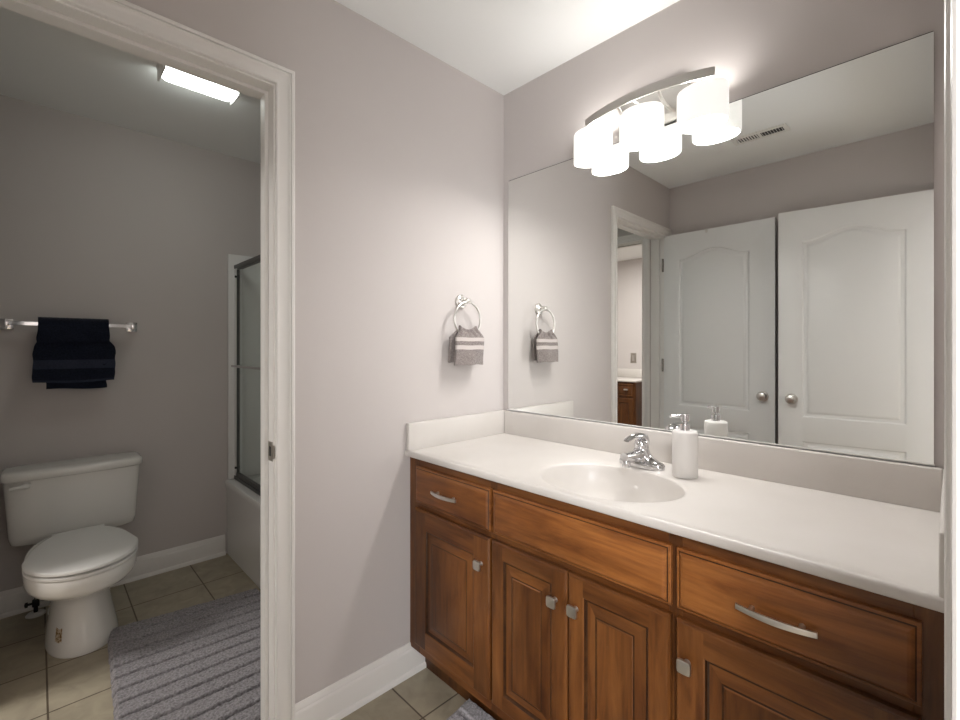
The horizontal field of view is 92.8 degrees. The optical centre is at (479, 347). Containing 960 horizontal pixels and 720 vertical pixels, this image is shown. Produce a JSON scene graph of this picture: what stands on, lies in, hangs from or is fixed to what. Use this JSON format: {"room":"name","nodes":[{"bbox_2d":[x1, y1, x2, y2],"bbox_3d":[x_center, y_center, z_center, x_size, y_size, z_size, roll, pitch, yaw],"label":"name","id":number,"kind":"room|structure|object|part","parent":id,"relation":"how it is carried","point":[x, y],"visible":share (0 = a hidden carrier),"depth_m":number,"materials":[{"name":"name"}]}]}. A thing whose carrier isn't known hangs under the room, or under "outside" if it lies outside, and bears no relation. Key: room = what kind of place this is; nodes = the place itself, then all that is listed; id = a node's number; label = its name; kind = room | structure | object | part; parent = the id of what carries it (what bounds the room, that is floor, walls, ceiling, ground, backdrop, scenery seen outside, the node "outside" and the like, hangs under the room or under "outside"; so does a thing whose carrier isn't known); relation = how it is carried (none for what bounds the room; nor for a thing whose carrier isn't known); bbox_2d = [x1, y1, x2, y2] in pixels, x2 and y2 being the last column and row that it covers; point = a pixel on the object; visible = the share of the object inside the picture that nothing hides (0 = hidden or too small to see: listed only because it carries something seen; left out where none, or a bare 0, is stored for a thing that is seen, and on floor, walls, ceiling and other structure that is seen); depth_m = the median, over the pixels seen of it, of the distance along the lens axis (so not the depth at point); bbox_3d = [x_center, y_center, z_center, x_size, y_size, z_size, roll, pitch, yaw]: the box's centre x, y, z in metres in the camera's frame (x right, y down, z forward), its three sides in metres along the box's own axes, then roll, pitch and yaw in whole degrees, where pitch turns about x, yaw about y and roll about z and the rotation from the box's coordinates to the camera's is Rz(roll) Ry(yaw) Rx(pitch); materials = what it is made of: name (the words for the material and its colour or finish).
{"room":"bathroom","nodes":[
{"label":"bathroom","id":0,"kind":"room"},
{"bbox_2d":[0,95,260,591],"bbox_3d":[-1.746,0.038,2.696,1.900,2.440,0.121,0,0,-44],"label":"wall","id":1,"kind":"structure","parent":0,"point":[99,220],"depth_m":2.47,"materials":[{"name":"paint"}]},
{"bbox_2d":[0,318,136,331],"bbox_3d":[-2.026,-0.112,2.282,0.518,0.050,0.084,0,0,-44],"label":"towel bar","id":2,"kind":"object","parent":1,"relation":"attached to","point":[4,323],"visible":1,"depth_m":2.15,"materials":[{"name":"silver metal"}]},
{"bbox_2d":[32,342,115,382],"bbox_3d":[-1.998,0.015,2.259,0.309,0.311,0.064,0,0,-44],"label":"bath towel","id":3,"kind":"object","parent":2,"relation":"hanging from","point":[52,362],"visible":0.81,"depth_m":2.23,"materials":[{"name":"black fabric"}]},
{"bbox_2d":[36,317,109,342],"bbox_3d":[-2.001,-0.085,2.256,0.269,0.125,0.078,0,0,-44],"label":"washcloth","id":4,"kind":"object","parent":3,"relation":"on","point":[50,329],"visible":1,"depth_m":2.23,"materials":[{"name":"black fabric"}]},
{"bbox_2d":[46,363,106,388],"bbox_3d":[-1.998,0.035,2.259,0.240,0.338,0.050,0,0,-44],"label":"bath towel","id":5,"kind":"object","parent":2,"relation":"hanging from","point":[94,384],"visible":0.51,"depth_m":2.25,"materials":[{"name":"black fabric"}]},
{"bbox_2d":[0,534,225,618],"bbox_3d":[-1.911,1.198,2.437,1.002,0.119,0.022,0,0,-44],"label":"baseboard","id":6,"kind":"structure","parent":1,"relation":"attached to","point":[12,601],"depth_m":2.54,"materials":[{"name":"white paint"}]},
{"bbox_2d":[0,553,466,719],"bbox_3d":[-0.963,1.283,0.198,4.550,0.050,7.300,0,0,-44],"label":"floor","id":7,"kind":"structure","parent":0,"point":[35,684],"depth_m":1.78,"materials":[{"name":"tile"}]},
{"bbox_2d":[24,544,45,618],"bbox_3d":[-2.096,1.080,2.156,0.075,0.356,0.072,0,0,-44],"label":"water supply valve","id":8,"kind":"object","parent":7,"relation":"on","point":[36,612],"visible":0.54,"depth_m":2.15,"materials":[{"name":"black plastic"}]},
{"bbox_2d":[0,452,142,658],"bbox_3d":[-1.755,0.905,2.010,0.511,0.705,0.814,0,0,-44],"label":"toilet","id":9,"kind":"object","parent":7,"relation":"on","point":[73,510],"visible":1,"depth_m":2.02,"materials":[{"name":"white ceramic"}]},
{"bbox_3d":[-2.039,0.616,2.030,0.072,0.035,0.023,0,0,-44],"label":"flush lever","id":10,"kind":"part","parent":9,"relation":"part of","materials":[{"name":"white plastic"}]},
{"bbox_3d":[-1.968,0.748,2.229,0.494,0.308,0.190,0,0,-44],"label":"tank","id":11,"kind":"part","parent":9,"relation":"part of","materials":[{"name":"white ceramic"}]},
{"bbox_3d":[-1.965,0.574,2.227,0.511,0.043,0.211,0,0,-44],"label":"tank lid","id":12,"kind":"part","parent":9,"relation":"part of","materials":[{"name":"white ceramic"}]},
{"bbox_3d":[-1.657,0.854,1.907,0.358,0.013,0.529,0,0,-44],"label":"seat","id":13,"kind":"part","parent":9,"relation":"part of","materials":[{"name":"white plastic"}]},
{"bbox_3d":[-1.655,0.833,1.906,0.359,0.016,0.525,0,0,-44],"label":"lid","id":14,"kind":"part","parent":9,"relation":"part of","materials":[{"name":"white plastic"}]},
{"bbox_2d":[108,588,260,719],"bbox_3d":[-1.075,1.240,1.843,0.647,0.035,0.967,0,0,-42],"label":"bath rug","id":15,"kind":"object","parent":7,"relation":"on","point":[202,661],"visible":0.77,"depth_m":1.78,"materials":[{"name":"grey fabric"}]},
{"bbox_2d":[225,474,260,588],"bbox_3d":[-0.764,1.030,2.510,0.746,0.454,1.512,0,0,-44],"label":"bathtub","id":16,"kind":"object","parent":7,"relation":"on","point":[243,504],"visible":0.13,"depth_m":2.56,"materials":[{"name":"white ceramic"}]},
{"bbox_2d":[227,254,260,478],"bbox_3d":[-0.759,0.114,2.514,0.733,1.376,1.513,0,0,-44],"label":"tub surround","id":17,"kind":"object","parent":16,"relation":"on","point":[251,276],"visible":0.15,"depth_m":2.86,"materials":[{"name":"white plastic"}]},
{"bbox_2d":[231,254,260,495],"bbox_3d":[-1.000,0.148,2.281,0.086,1.308,1.454,0,0,-44],"label":"shower door","id":18,"kind":"structure","parent":16,"relation":"on","point":[249,483],"depth_m":2.78,"materials":[{"name":"grey metal"}]},
{"bbox_2d":[446,699,494,719],"bbox_3d":[0.070,1.240,1.148,0.500,0.035,0.834,0,0,-44],"label":"bath rug","id":19,"kind":"object","parent":7,"relation":"on","point":[469,710],"visible":1,"depth_m":1.54,"materials":[{"name":"grey fabric"}]},
{"bbox_2d":[410,457,943,719],"bbox_3d":[0.415,0.837,1.411,0.578,0.842,1.472,0,0,-44],"label":"vanity cabinet","id":20,"kind":"object","parent":7,"relation":"on","point":[527,605],"visible":0.98,"depth_m":1.10,"materials":[{"name":"brown wood"}]},
{"bbox_3d":[-0.128,0.513,1.576,0.028,0.012,0.134,0,0,-44],"label":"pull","id":21,"kind":"part","parent":20,"relation":"part of","materials":[{"name":"silver metal"}]},
{"bbox_3d":[-0.104,0.857,1.586,0.019,0.512,0.395,0,0,-44],"label":"cabinet door","id":22,"kind":"part","parent":20,"relation":"part of","materials":[{"name":"brown wood"}]},
{"bbox_3d":[-0.104,0.514,1.586,0.019,0.136,0.395,0,0,-44],"label":"drawer","id":23,"kind":"part","parent":20,"relation":"part of","materials":[{"name":"brown wood"}]},
{"bbox_3d":[-0.005,0.689,1.452,0.024,0.030,0.030,0,0,-44],"label":"knob","id":24,"kind":"part","parent":20,"relation":"part of","materials":[{"name":"silver metal"}]},
{"bbox_3d":[0.139,0.857,1.334,0.019,0.512,0.282,0,0,-44],"label":"cabinet door","id":25,"kind":"part","parent":20,"relation":"part of","materials":[{"name":"brown wood"}]},
{"bbox_3d":[0.197,0.689,1.244,0.024,0.030,0.030,0,0,-44],"label":"knob","id":26,"kind":"part","parent":20,"relation":"part of","materials":[{"name":"silver metal"}]},
{"bbox_3d":[0.244,0.687,1.195,0.024,0.030,0.030,0,0,-44],"label":"knob","id":27,"kind":"part","parent":20,"relation":"part of","materials":[{"name":"silver metal"}]},
{"bbox_3d":[0.236,0.514,1.234,0.019,0.136,0.561,0,0,-44],"label":"false drawer","id":28,"kind":"part","parent":20,"relation":"part of","materials":[{"name":"brown wood"}]},
{"bbox_3d":[0.336,0.857,1.131,0.019,0.512,0.274,0,0,-44],"label":"cabinet door","id":29,"kind":"part","parent":20,"relation":"part of","materials":[{"name":"brown wood"}]},
{"bbox_2d":[405,410,943,612],"bbox_3d":[0.423,0.415,1.419,0.557,0.251,1.472,0,0,-44],"label":"countertop","id":30,"kind":"structure","parent":20,"relation":"on","point":[876,526],"depth_m":1.20,"materials":[{"name":"stone"}]},
{"bbox_2d":[541,465,684,502],"bbox_3d":[0.386,0.471,1.376,0.344,0.138,0.432,0,0,-44],"label":"basin","id":31,"kind":"object","parent":30,"relation":"in","point":[608,483],"depth_m":1.51,"materials":[{"name":"white ceramic"}]},
{"bbox_2d":[619,433,664,470],"bbox_3d":[0.509,0.337,1.516,0.156,0.113,0.141,0,0,-14],"label":"faucet","id":32,"kind":"object","parent":30,"relation":"on","point":[640,456],"visible":1,"depth_m":1.48,"materials":[{"name":"silver metal"}]},
{"bbox_3d":[0.498,0.356,1.484,0.118,0.046,0.048,0,0,-44],"label":"spout","id":33,"kind":"part","parent":32,"relation":"part of","materials":[{"name":"silver metal"}]},
{"bbox_3d":[0.513,0.313,1.499,0.132,0.066,0.047,0,0,-44],"label":"lever","id":34,"kind":"part","parent":32,"relation":"part of","materials":[{"name":"silver metal"}]},
{"bbox_2d":[669,413,697,478],"bbox_3d":[0.629,0.298,1.407,0.073,0.191,0.074,0,0,-44],"label":"soap dispenser","id":35,"kind":"object","parent":30,"relation":"on","point":[684,439],"visible":1,"depth_m":1.38,"materials":[{"name":"white ceramic"}]},
{"bbox_3d":[0.444,0.687,0.989,0.024,0.030,0.030,0,0,-44],"label":"knob","id":36,"kind":"part","parent":20,"relation":"part of","materials":[{"name":"silver metal"}]},
{"bbox_3d":[0.558,0.516,0.868,0.028,0.012,0.134,0,0,-44],"label":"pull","id":37,"kind":"part","parent":20,"relation":"part of","materials":[{"name":"silver metal"}]},
{"bbox_3d":[0.578,0.857,0.882,0.019,0.512,0.395,0,0,-44],"label":"cabinet door","id":38,"kind":"part","parent":20,"relation":"part of","materials":[{"name":"brown wood"}]},
{"bbox_3d":[0.578,0.514,0.882,0.019,0.136,0.395,0,0,-44],"label":"drawer","id":39,"kind":"part","parent":20,"relation":"part of","materials":[{"name":"brown wood"}]},
{"bbox_2d":[125,0,503,703],"bbox_3d":[-0.611,0.038,1.524,1.900,2.440,0.115,0,0,-44],"label":"wall","id":40,"kind":"structure","parent":0,"point":[399,151],"depth_m":1.66,"materials":[{"name":"paint"}]},
{"bbox_2d":[0,0,294,719],"bbox_3d":[-0.936,0.192,1.209,0.837,2.132,0.149,0,0,-44],"label":"trim","id":41,"kind":"structure","parent":40,"relation":"attached to","point":[123,25],"depth_m":1.43,"materials":[{"name":"white paint"}]},
{"bbox_3d":[-0.652,0.323,1.429,0.044,0.060,0.005,0,0,44],"label":"strike plate","id":42,"kind":"part","parent":41,"relation":"part of","materials":[{"name":"silver metal"}]},
{"bbox_2d":[295,642,425,719],"bbox_3d":[-0.392,1.198,1.640,0.544,0.119,0.022,0,0,-44],"label":"baseboard","id":43,"kind":"structure","parent":40,"relation":"attached to","point":[343,697],"depth_m":1.61,"materials":[{"name":"white paint"}]},
{"bbox_2d":[453,295,480,331],"bbox_3d":[-0.065,-0.135,1.934,0.156,0.185,0.055,0,0,-44],"label":"towel ring","id":44,"kind":"object","parent":40,"relation":"attached to","point":[461,301],"visible":0.86,"depth_m":1.93,"materials":[{"name":"silver metal"}]},
{"bbox_2d":[448,325,483,364],"bbox_3d":[-0.054,-0.010,1.916,0.177,0.166,0.057,0,0,-44],"label":"hand towel","id":45,"kind":"object","parent":44,"relation":"hanging from","point":[466,346],"visible":1,"depth_m":1.89,"materials":[{"name":"grey fabric"}]},
{"bbox_2d":[0,0,679,163],"bbox_3d":[-0.963,-1.207,0.198,4.550,0.050,7.300,0,0,-44],"label":"ceiling","id":46,"kind":"structure","parent":0,"point":[503,45],"depth_m":1.86,"materials":[{"name":"white paint"}]},
{"bbox_2d":[156,63,240,105],"bbox_3d":[-1.206,-1.150,1.973,0.294,0.064,0.132,0,0,-44],"label":"ceiling light","id":47,"kind":"object","parent":46,"relation":"attached to","point":[169,74],"visible":0.66,"depth_m":1.95,"materials":[{"name":"white plastic"}]},
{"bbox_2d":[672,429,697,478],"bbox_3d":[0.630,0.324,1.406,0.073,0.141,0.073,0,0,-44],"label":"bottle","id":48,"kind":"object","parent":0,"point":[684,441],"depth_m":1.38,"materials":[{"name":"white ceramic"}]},
{"bbox_2d":[504,0,943,468],"bbox_3d":[1.042,0.038,1.269,0.120,2.440,6.050,0,0,-44],"label":"wall","id":49,"kind":"structure","parent":0,"point":[757,46],"depth_m":1.46,"materials":[{"name":"paint"}]},
{"bbox_2d":[574,66,728,167],"bbox_3d":[0.556,-0.810,1.574,0.152,0.217,0.546,0,0,-44],"label":"vanity light","id":50,"kind":"object","parent":49,"relation":"attached to","point":[702,105],"visible":1,"depth_m":1.51,"materials":[{"name":"white glass"}]},
{"bbox_3d":[0.424,-0.747,1.721,0.053,0.064,0.053,0,0,-44],"label":"bulb","id":51,"kind":"part","parent":50,"relation":"part of","materials":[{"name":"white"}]},
{"bbox_3d":[0.424,-0.757,1.721,0.112,0.110,0.152,0,0,-44],"label":"lamp shade","id":52,"kind":"part","parent":50,"relation":"part of","materials":[{"name":"white glass"}]},
{"bbox_3d":[0.554,-0.757,1.571,0.112,0.110,0.152,0,0,-44],"label":"lamp shade","id":53,"kind":"part","parent":50,"relation":"part of","materials":[{"name":"white glass"}]},
{"bbox_3d":[0.554,-0.747,1.571,0.053,0.064,0.053,0,0,-44],"label":"bulb","id":54,"kind":"part","parent":50,"relation":"part of","materials":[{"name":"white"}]},
{"bbox_3d":[0.613,-0.816,1.508,0.133,0.040,0.011,0,0,-44],"label":"arm","id":55,"kind":"part","parent":50,"relation":"part of","materials":[{"name":"silver metal"}]},
{"bbox_3d":[0.698,-0.747,1.438,0.053,0.064,0.053,0,0,-44],"label":"bulb","id":56,"kind":"part","parent":50,"relation":"part of","materials":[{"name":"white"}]},
{"bbox_3d":[0.698,-0.757,1.438,0.112,0.110,0.152,0,0,-44],"label":"lamp shade","id":57,"kind":"part","parent":50,"relation":"part of","materials":[{"name":"white glass"}]},
{"bbox_2d":[507,31,934,466],"bbox_3d":[0.616,-0.241,1.615,0.009,1.059,1.404,0,0,-44],"label":"wall mirror","id":58,"kind":"object","parent":49,"relation":"attached to","point":[764,275],"visible":0.96,"depth_m":1.38,"materials":[{"name":"grey mirror"}]},
{"bbox_2d":[505,410,942,511],"bbox_3d":[0.614,0.342,1.608,0.020,0.106,1.425,0,0,-44],"label":"backsplash","id":59,"kind":"structure","parent":49,"relation":"attached to","point":[904,484],"depth_m":1.34,"materials":[{"name":"stone"}]},
{"bbox_3d":[0.480,0.038,0.368,1.940,2.440,0.115,0,0,-44],"label":"wall","id":60,"kind":"structure","parent":0,"visible":0},
{"bbox_2d":[944,0,959,719],"bbox_3d":[0.169,0.192,0.067,0.837,2.132,0.149,0,0,-44],"label":"trim","id":61,"kind":"structure","parent":60,"relation":"attached to","point":[951,7],"depth_m":0.38,"materials":[{"name":"white paint"}]}
]}

